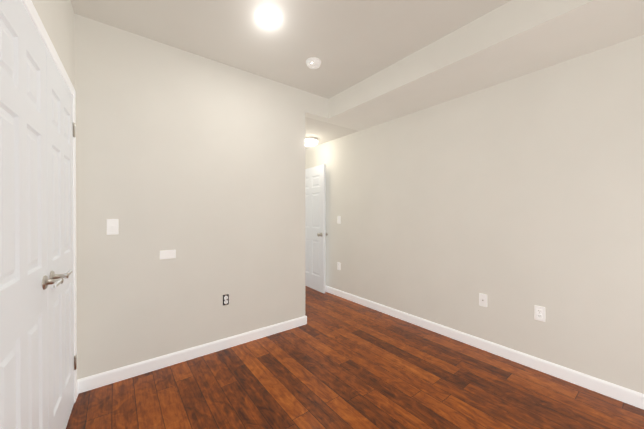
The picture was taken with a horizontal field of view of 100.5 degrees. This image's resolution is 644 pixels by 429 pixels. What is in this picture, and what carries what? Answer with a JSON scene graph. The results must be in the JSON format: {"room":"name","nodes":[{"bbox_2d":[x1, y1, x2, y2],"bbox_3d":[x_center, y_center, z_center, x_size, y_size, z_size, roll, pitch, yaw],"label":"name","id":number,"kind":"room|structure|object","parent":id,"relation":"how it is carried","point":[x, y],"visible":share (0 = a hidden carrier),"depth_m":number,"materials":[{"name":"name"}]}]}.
{"room":"empty bedroom","nodes":[
{"label":"empty bedroom","id":0,"kind":"room"},
{"bbox_2d":[31,0,74,88],"bbox_3d":[-0.437,-0.066,-0.079,0.120,2.660,4.685,0,0,-35],"label":"wall","id":1,"kind":"structure","parent":0,"point":[56,17],"depth_m":1.54,"materials":[{"name":"paint"}]},
{"bbox_2d":[0,0,63,428],"bbox_3d":[-1.105,0.235,0.968,0.161,2.030,0.663,0,0,-35],"label":"closet door leaf","id":2,"kind":"structure","parent":1,"relation":"in","point":[25,281],"depth_m":0.98,"materials":[{"name":"painted wood"},{"name":"brushed nickel"}]},
{"bbox_2d":[22,0,76,402],"bbox_3d":[-1.282,0.206,1.251,0.012,2.102,1.414,0,0,-35],"label":"door frame","id":3,"kind":"structure","parent":1,"relation":"attached to","point":[31,10],"depth_m":1.78,"materials":[{"name":"white wood"}]},
{"bbox_2d":[46,47,76,428],"bbox_3d":[-1.486,0.232,1.515,0.161,2.030,0.663,0,0,-35],"label":"closet door leaf","id":4,"kind":"structure","parent":1,"relation":"in","point":[62,362],"depth_m":1.47,"materials":[{"name":"painted wood"},{"name":"brushed nickel"}]},
{"bbox_2d":[74,14,363,379],"bbox_3d":[-0.651,-0.082,2.782,3.050,2.660,0.120,0,0,-38],"label":"wall","id":5,"kind":"structure","parent":0,"point":[196,162],"depth_m":2.27,"materials":[{"name":"paint"}]},
{"bbox_2d":[107,219,118,234],"bbox_3d":[-1.560,0.088,1.997,0.070,0.115,0.016,0,0,-38],"label":"light switch","id":6,"kind":"object","parent":5,"relation":"attached to","point":[112,226],"visible":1,"depth_m":2.00,"materials":[{"name":"white plastic"}]},
{"bbox_2d":[160,250,175,258],"bbox_3d":[-1.278,0.326,2.222,0.115,0.070,0.006,0,0,-38],"label":"outlet","id":7,"kind":"object","parent":5,"relation":"attached to","point":[167,254],"visible":1,"depth_m":2.22,"materials":[{"name":"white plastic"}]},
{"bbox_2d":[77,316,306,392],"bbox_3d":[-0.950,1.203,2.475,1.953,0.095,0.013,0,0,-38],"label":"baseboard","id":8,"kind":"structure","parent":5,"relation":"attached to","point":[88,383],"depth_m":2.27,"materials":[{"name":"white wood"}]},
{"bbox_2d":[223,294,228,305],"bbox_3d":[-0.901,0.795,2.513,0.054,0.106,0.008,0,0,-38],"label":"outlet","id":9,"kind":"object","parent":5,"relation":"attached to","point":[225,299],"visible":1,"depth_m":2.51,"materials":[{"name":"white plastic"}]},
{"bbox_2d":[70,0,510,98],"bbox_3d":[0.550,-1.451,0.919,3.650,0.100,4.525,0,0,-38],"label":"ceiling","id":10,"kind":"structure","parent":0,"point":[349,43],"depth_m":2.03,"materials":[{"name":"paint"}]},
{"bbox_2d":[254,7,282,26],"bbox_3d":[-0.379,-1.403,1.905,0.196,0.008,0.196,0,0,-38],"label":"recessed light","id":11,"kind":"object","parent":10,"relation":"in","point":[268,16],"visible":1,"depth_m":1.90,"materials":[{"name":"white"}]},
{"bbox_2d":[306,57,320,68],"bbox_3d":[-0.078,-1.387,2.465,0.140,0.045,0.140,0,0,-38],"label":"smoke detector","id":12,"kind":"object","parent":10,"relation":"attached to","point":[313,63],"visible":1,"depth_m":2.43,"materials":[{"name":"white plastic"}]},
{"bbox_2d":[329,0,643,128],"bbox_3d":[1.644,-1.286,1.762,0.650,0.240,4.285,0,0,-38],"label":"soffit beam","id":13,"kind":"structure","parent":10,"relation":"attached to","point":[510,40],"depth_m":2.00,"materials":[{"name":"paint"}]},
{"bbox_2d":[305,117,357,148],"bbox_3d":[-0.363,-1.229,4.091,1.230,0.100,1.615,0,0,-38],"label":"ceiling","id":14,"kind":"structure","parent":0,"point":[323,132],"depth_m":3.77,"materials":[{"name":"paint"}]},
{"bbox_2d":[305,137,317,146],"bbox_3d":[-0.193,-1.116,4.157,0.274,0.127,0.274,0,0,-38],"label":"hall ceiling light","id":15,"kind":"object","parent":14,"relation":"attached to","point":[311,141],"visible":0.83,"depth_m":4.06,"materials":[{"name":"white glass"}]},
{"bbox_2d":[66,286,643,428],"bbox_3d":[0.129,1.285,1.629,3.830,0.060,6.500,0,0,-38],"label":"floor","id":16,"kind":"structure","parent":0,"point":[336,362],"depth_m":1.93,"materials":[{"name":"brown wood"}]},
{"bbox_2d":[305,35,643,393],"bbox_3d":[1.456,-0.081,2.643,0.120,2.660,6.140,0,0,-38],"label":"wall","id":17,"kind":"structure","parent":0,"point":[515,200],"depth_m":2.28,"materials":[{"name":"paint"}]},
{"bbox_2d":[305,164,326,292],"bbox_3d":[-0.191,0.215,4.558,0.177,2.030,0.820,0,0,-35],"label":"hall door","id":18,"kind":"structure","parent":17,"relation":"in","point":[315,228],"depth_m":4.41,"materials":[{"name":"painted wood"},{"name":"brushed nickel"}]},
{"bbox_2d":[337,262,340,269],"bbox_3d":[0.258,0.781,4.098,0.010,0.115,0.070,0,0,-38],"label":"outlet","id":19,"kind":"object","parent":17,"relation":"attached to","point":[338,266],"visible":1,"depth_m":4.10,"materials":[{"name":"white plastic"}]},
{"bbox_2d":[337,216,340,223],"bbox_3d":[0.256,0.071,4.092,0.016,0.115,0.070,0,0,-38],"label":"light switch","id":20,"kind":"object","parent":17,"relation":"attached to","point":[338,219],"visible":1,"depth_m":4.08,"materials":[{"name":"white plastic"}]},
{"bbox_2d":[479,293,486,306],"bbox_3d":[1.494,0.790,2.487,0.016,0.115,0.070,0,0,-38],"label":"outlet","id":21,"kind":"object","parent":17,"relation":"attached to","point":[482,299],"visible":1,"depth_m":2.49,"materials":[{"name":"white plastic"}]},
{"bbox_2d":[326,286,643,409],"bbox_3d":[1.404,1.202,2.610,0.013,0.095,5.900,0,0,-38],"label":"baseboard","id":22,"kind":"structure","parent":17,"relation":"attached to","point":[606,388],"depth_m":2.27,"materials":[{"name":"white wood"}]},
{"bbox_2d":[534,305,544,321],"bbox_3d":[1.752,0.792,2.156,0.010,0.115,0.070,0,0,-38],"label":"outlet","id":23,"kind":"object","parent":17,"relation":"attached to","point":[539,313],"visible":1,"depth_m":2.15,"materials":[{"name":"white plastic"}]}
]}

